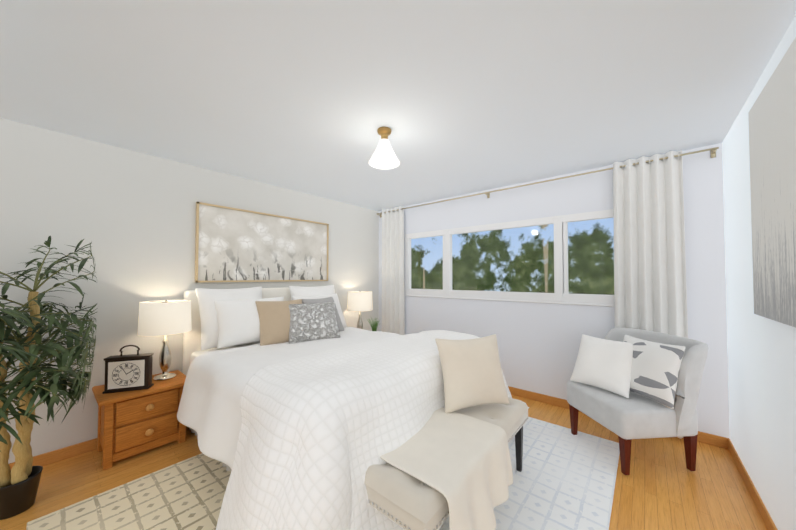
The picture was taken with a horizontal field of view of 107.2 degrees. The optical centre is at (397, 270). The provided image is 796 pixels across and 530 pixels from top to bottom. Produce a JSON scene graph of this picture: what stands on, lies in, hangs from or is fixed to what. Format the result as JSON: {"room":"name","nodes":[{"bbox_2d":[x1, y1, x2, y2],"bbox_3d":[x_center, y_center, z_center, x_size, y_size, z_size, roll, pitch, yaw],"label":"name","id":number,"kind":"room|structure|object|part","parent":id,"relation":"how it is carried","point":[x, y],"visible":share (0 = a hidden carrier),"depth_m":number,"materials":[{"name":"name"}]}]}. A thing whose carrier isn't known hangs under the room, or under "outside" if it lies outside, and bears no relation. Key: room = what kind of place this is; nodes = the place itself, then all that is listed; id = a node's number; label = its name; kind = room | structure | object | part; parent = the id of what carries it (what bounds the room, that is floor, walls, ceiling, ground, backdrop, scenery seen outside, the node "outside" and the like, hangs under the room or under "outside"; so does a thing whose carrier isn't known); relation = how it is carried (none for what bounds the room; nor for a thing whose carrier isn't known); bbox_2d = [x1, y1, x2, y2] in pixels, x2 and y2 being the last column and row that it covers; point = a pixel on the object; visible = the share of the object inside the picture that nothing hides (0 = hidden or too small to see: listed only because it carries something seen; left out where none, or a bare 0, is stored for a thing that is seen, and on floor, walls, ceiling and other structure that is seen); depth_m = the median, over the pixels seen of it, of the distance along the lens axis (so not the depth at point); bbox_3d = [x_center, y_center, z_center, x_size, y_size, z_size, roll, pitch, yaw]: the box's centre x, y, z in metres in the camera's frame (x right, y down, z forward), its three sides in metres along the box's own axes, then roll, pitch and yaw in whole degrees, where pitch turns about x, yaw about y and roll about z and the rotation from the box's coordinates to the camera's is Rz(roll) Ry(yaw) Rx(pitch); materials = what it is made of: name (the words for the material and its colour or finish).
{"room":"bedroom","nodes":[
{"label":"bedroom","id":0,"kind":"room"},
{"bbox_2d":[0,118,378,463],"bbox_3d":[-2.034,0.201,2.825,0.100,2.430,5.420,-1,-2,40],"label":"wall","id":1,"kind":"structure","parent":0,"point":[130,215],"depth_m":2.41,"materials":[{"name":"paint"}]},
{"bbox_2d":[9,438,96,468],"bbox_3d":[-1.576,1.384,3.256,0.012,0.085,3.906,-1,-2,40],"label":"baseboard","id":2,"kind":"structure","parent":1,"relation":"attached to","point":[62,453],"depth_m":2.17,"materials":[{"name":"brown wood"}]},
{"bbox_2d":[195,202,328,282],"bbox_3d":[-1.454,-0.260,3.420,0.033,0.780,1.540,-1,-2,40],"label":"framed picture","id":3,"kind":"object","parent":1,"relation":"attached to","point":[236,245],"visible":0.96,"depth_m":3.27,"materials":[{"name":"beige paper"}]},
{"bbox_2d":[347,291,378,330],"bbox_3d":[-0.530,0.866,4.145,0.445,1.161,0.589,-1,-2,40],"label":"lamp","id":4,"kind":"object","parent":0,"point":[359,301],"visible":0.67,"depth_m":4.04,"materials":[{"name":"white fabric"}]},
{"bbox_2d":[0,394,766,529],"bbox_3d":[-0.533,1.416,1.536,4.020,0.060,5.420,-1,-2,40],"label":"floor","id":5,"kind":"structure","parent":0,"point":[661,486],"depth_m":1.94,"materials":[{"name":"brown wood"}]},
{"bbox_2d":[0,236,97,519],"bbox_3d":[-2.169,0.567,1.681,1.084,1.644,0.622,-1,-2,40],"label":"plant","id":6,"kind":"object","parent":5,"relation":"on","point":[19,482],"visible":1,"depth_m":1.67,"materials":[{"name":"green plant"}]},
{"bbox_2d":[92,300,191,469],"bbox_3d":[-2.021,0.824,2.372,0.445,1.161,0.595,-1,-2,40],"label":"nightstand","id":7,"kind":"object","parent":5,"relation":"on","point":[138,402],"visible":0.96,"depth_m":2.23,"materials":[{"name":"brown wood"}]},
{"bbox_3d":[-1.904,1.220,2.238,0.028,0.165,0.365,-1,-2,40],"label":"drawer","id":8,"kind":"part","parent":7,"relation":"part of","materials":[{"name":"brown wood"}]},
{"bbox_3d":[-1.904,1.035,2.243,0.028,0.165,0.365,-1,-2,40],"label":"drawer","id":9,"kind":"part","parent":7,"relation":"part of","materials":[{"name":"brown wood"}]},
{"bbox_3d":[-1.879,1.220,2.218,0.036,0.052,0.052,-1,-2,40],"label":"knob","id":10,"kind":"part","parent":7,"relation":"part of","materials":[{"name":"brown wood"}]},
{"bbox_3d":[-1.879,1.035,2.222,0.036,0.052,0.052,-1,-2,40],"label":"knob","id":11,"kind":"part","parent":7,"relation":"part of","materials":[{"name":"brown wood"}]},
{"bbox_2d":[137,300,191,380],"bbox_3d":[-1.970,0.577,2.489,0.360,0.661,0.360,-1,-2,40],"label":"lamp","id":12,"kind":"object","parent":7,"relation":"on","point":[164,318],"depth_m":2.37,"materials":[{"name":"silver metal"}]},
{"bbox_2d":[26,417,619,529],"bbox_3d":[-0.115,1.392,1.988,2.440,0.010,3.050,-1,-2,40],"label":"rug","id":13,"kind":"object","parent":5,"relation":"on","point":[564,478],"visible":0.26,"depth_m":1.80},
{"bbox_2d":[177,285,511,529],"bbox_3d":[-0.525,0.778,2.547,2.528,1.239,2.391,-1,-2,40],"label":"bed","id":14,"kind":"object","parent":13,"relation":"on","point":[302,408],"visible":0.83,"depth_m":1.61,"materials":[{"name":"white fabric"}]},
{"bbox_2d":[364,334,528,529],"bbox_3d":[0.383,0.911,1.679,0.547,0.932,1.272,-1,-2,40],"label":"bench","id":15,"kind":"object","parent":13,"relation":"on","point":[452,459],"visible":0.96,"depth_m":1.45,"materials":[{"name":"beige fabric"}]},
{"bbox_2d":[370,407,513,529],"bbox_3d":[0.261,1.012,1.501,0.514,0.306,0.648,-1,-2,40],"label":"throw","id":16,"kind":"object","parent":15,"relation":"on","point":[463,461],"depth_m":1.37,"materials":[{"name":"beige fabric"}]},
{"bbox_3d":[0.347,0.925,1.709,0.432,0.050,1.272,-1,-2,40],"label":"seat","id":17,"kind":"part","parent":15,"relation":"part of","materials":[{"name":"fabric"}]},
{"bbox_2d":[435,334,509,414],"bbox_3d":[0.496,0.671,1.955,0.407,0.476,0.523,-1,-2,40],"label":"pillow","id":18,"kind":"object","parent":15,"relation":"on","point":[474,384],"depth_m":1.89,"materials":[{"name":"beige fabric"}]},
{"bbox_2d":[567,327,708,474],"bbox_3d":[1.808,0.949,2.289,0.858,0.885,0.858,-1,-2,40],"label":"chair","id":19,"kind":"object","parent":5,"relation":"on","point":[626,385],"visible":1,"depth_m":2.08,"materials":[{"name":"grey fabric"}]},
{"bbox_2d":[570,334,639,397],"bbox_3d":[1.665,0.751,2.382,0.506,0.406,0.360,-1,-2,40],"label":"pillow","id":20,"kind":"object","parent":19,"relation":"on","point":[603,367],"depth_m":2.30,"materials":[{"name":"white fabric"}]},
{"bbox_3d":[1.763,1.049,2.283,0.793,0.200,0.793,-1,-2,40],"label":"seat","id":21,"kind":"part","parent":19,"relation":"part of","materials":[{"name":"grey fabric"}]},
{"bbox_2d":[613,334,685,409],"bbox_3d":[1.834,0.721,2.166,0.440,0.442,0.383,-1,-2,40],"label":"pillow","id":22,"kind":"object","parent":19,"relation":"on","point":[649,375],"depth_m":2.09,"materials":[{"name":"white fabric"}]},
{"bbox_2d":[0,0,795,211],"bbox_3d":[-0.533,-1.073,1.594,4.020,0.060,5.420,-1,-2,40],"label":"ceiling","id":23,"kind":"structure","parent":0,"point":[456,97],"depth_m":1.63,"materials":[{"name":"paint"}]},
{"bbox_2d":[369,127,399,168],"bbox_3d":[-0.100,-0.907,2.153,0.232,0.245,0.232,-1,-2,40],"label":"flush-mount light","id":24,"kind":"object","parent":23,"relation":"hanging from","point":[384,156],"visible":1,"depth_m":2.13,"materials":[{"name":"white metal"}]},
{"bbox_2d":[379,143,729,438],"bbox_3d":[1.178,0.219,3.601,3.820,2.430,0.100,-1,-2,40],"label":"wall","id":25,"kind":"structure","parent":0,"point":[538,346],"depth_m":3.07,"materials":[{"name":"paint"}]},
{"bbox_2d":[405,209,613,306],"bbox_3d":[1.198,-0.103,3.555,2.820,0.932,0.073,-1,-2,40],"label":"window","id":26,"kind":"structure","parent":25,"relation":"in","point":[560,295],"depth_m":3.33,"materials":[{"name":"white"}]},
{"bbox_2d":[377,147,718,438],"bbox_3d":[1.108,0.207,3.518,3.760,2.390,0.115,-1,-2,40],"label":"curtain","id":27,"kind":"object","parent":25,"relation":"attached to","point":[650,290],"visible":0.79,"depth_m":2.60,"materials":[{"name":"beige fabric"}]},
{"bbox_2d":[508,386,728,448],"bbox_3d":[1.142,1.391,3.530,3.820,0.085,0.012,-1,-2,40],"label":"baseboard","id":28,"kind":"structure","parent":25,"relation":"attached to","point":[712,439],"depth_m":3.06,"materials":[{"name":"brown wood"}]},
{"bbox_2d":[722,15,795,529],"bbox_3d":[0.967,0.142,0.304,0.100,2.430,5.420,-1,-2,40],"label":"wall","id":29,"kind":"structure","parent":0,"point":[761,350],"depth_m":1.76,"materials":[{"name":"white paint"}]},
{"bbox_2d":[728,439,777,529],"bbox_3d":[1.338,1.327,0.805,0.012,0.085,3.908,-1,-2,40],"label":"baseboard","id":30,"kind":"structure","parent":29,"relation":"attached to","point":[761,508],"depth_m":1.78,"materials":[{"name":"brown wood"}]},
{"bbox_2d":[748,37,795,327],"bbox_3d":[1.400,-0.338,0.938,0.034,1.120,1.770,-1,-2,40],"label":"canvas","id":31,"kind":"object","parent":29,"relation":"attached to","point":[772,130],"visible":1,"depth_m":1.32,"materials":[{"name":"grey fabric"}]},
{"label":"outside","id":32,"kind":"structure","parent":0,"visible":0},
{"bbox_2d":[411,218,613,294],"bbox_3d":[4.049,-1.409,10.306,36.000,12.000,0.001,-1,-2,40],"label":"trees","id":33,"kind":"object","parent":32,"point":[524,257],"depth_m":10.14,"materials":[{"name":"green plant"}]}
]}

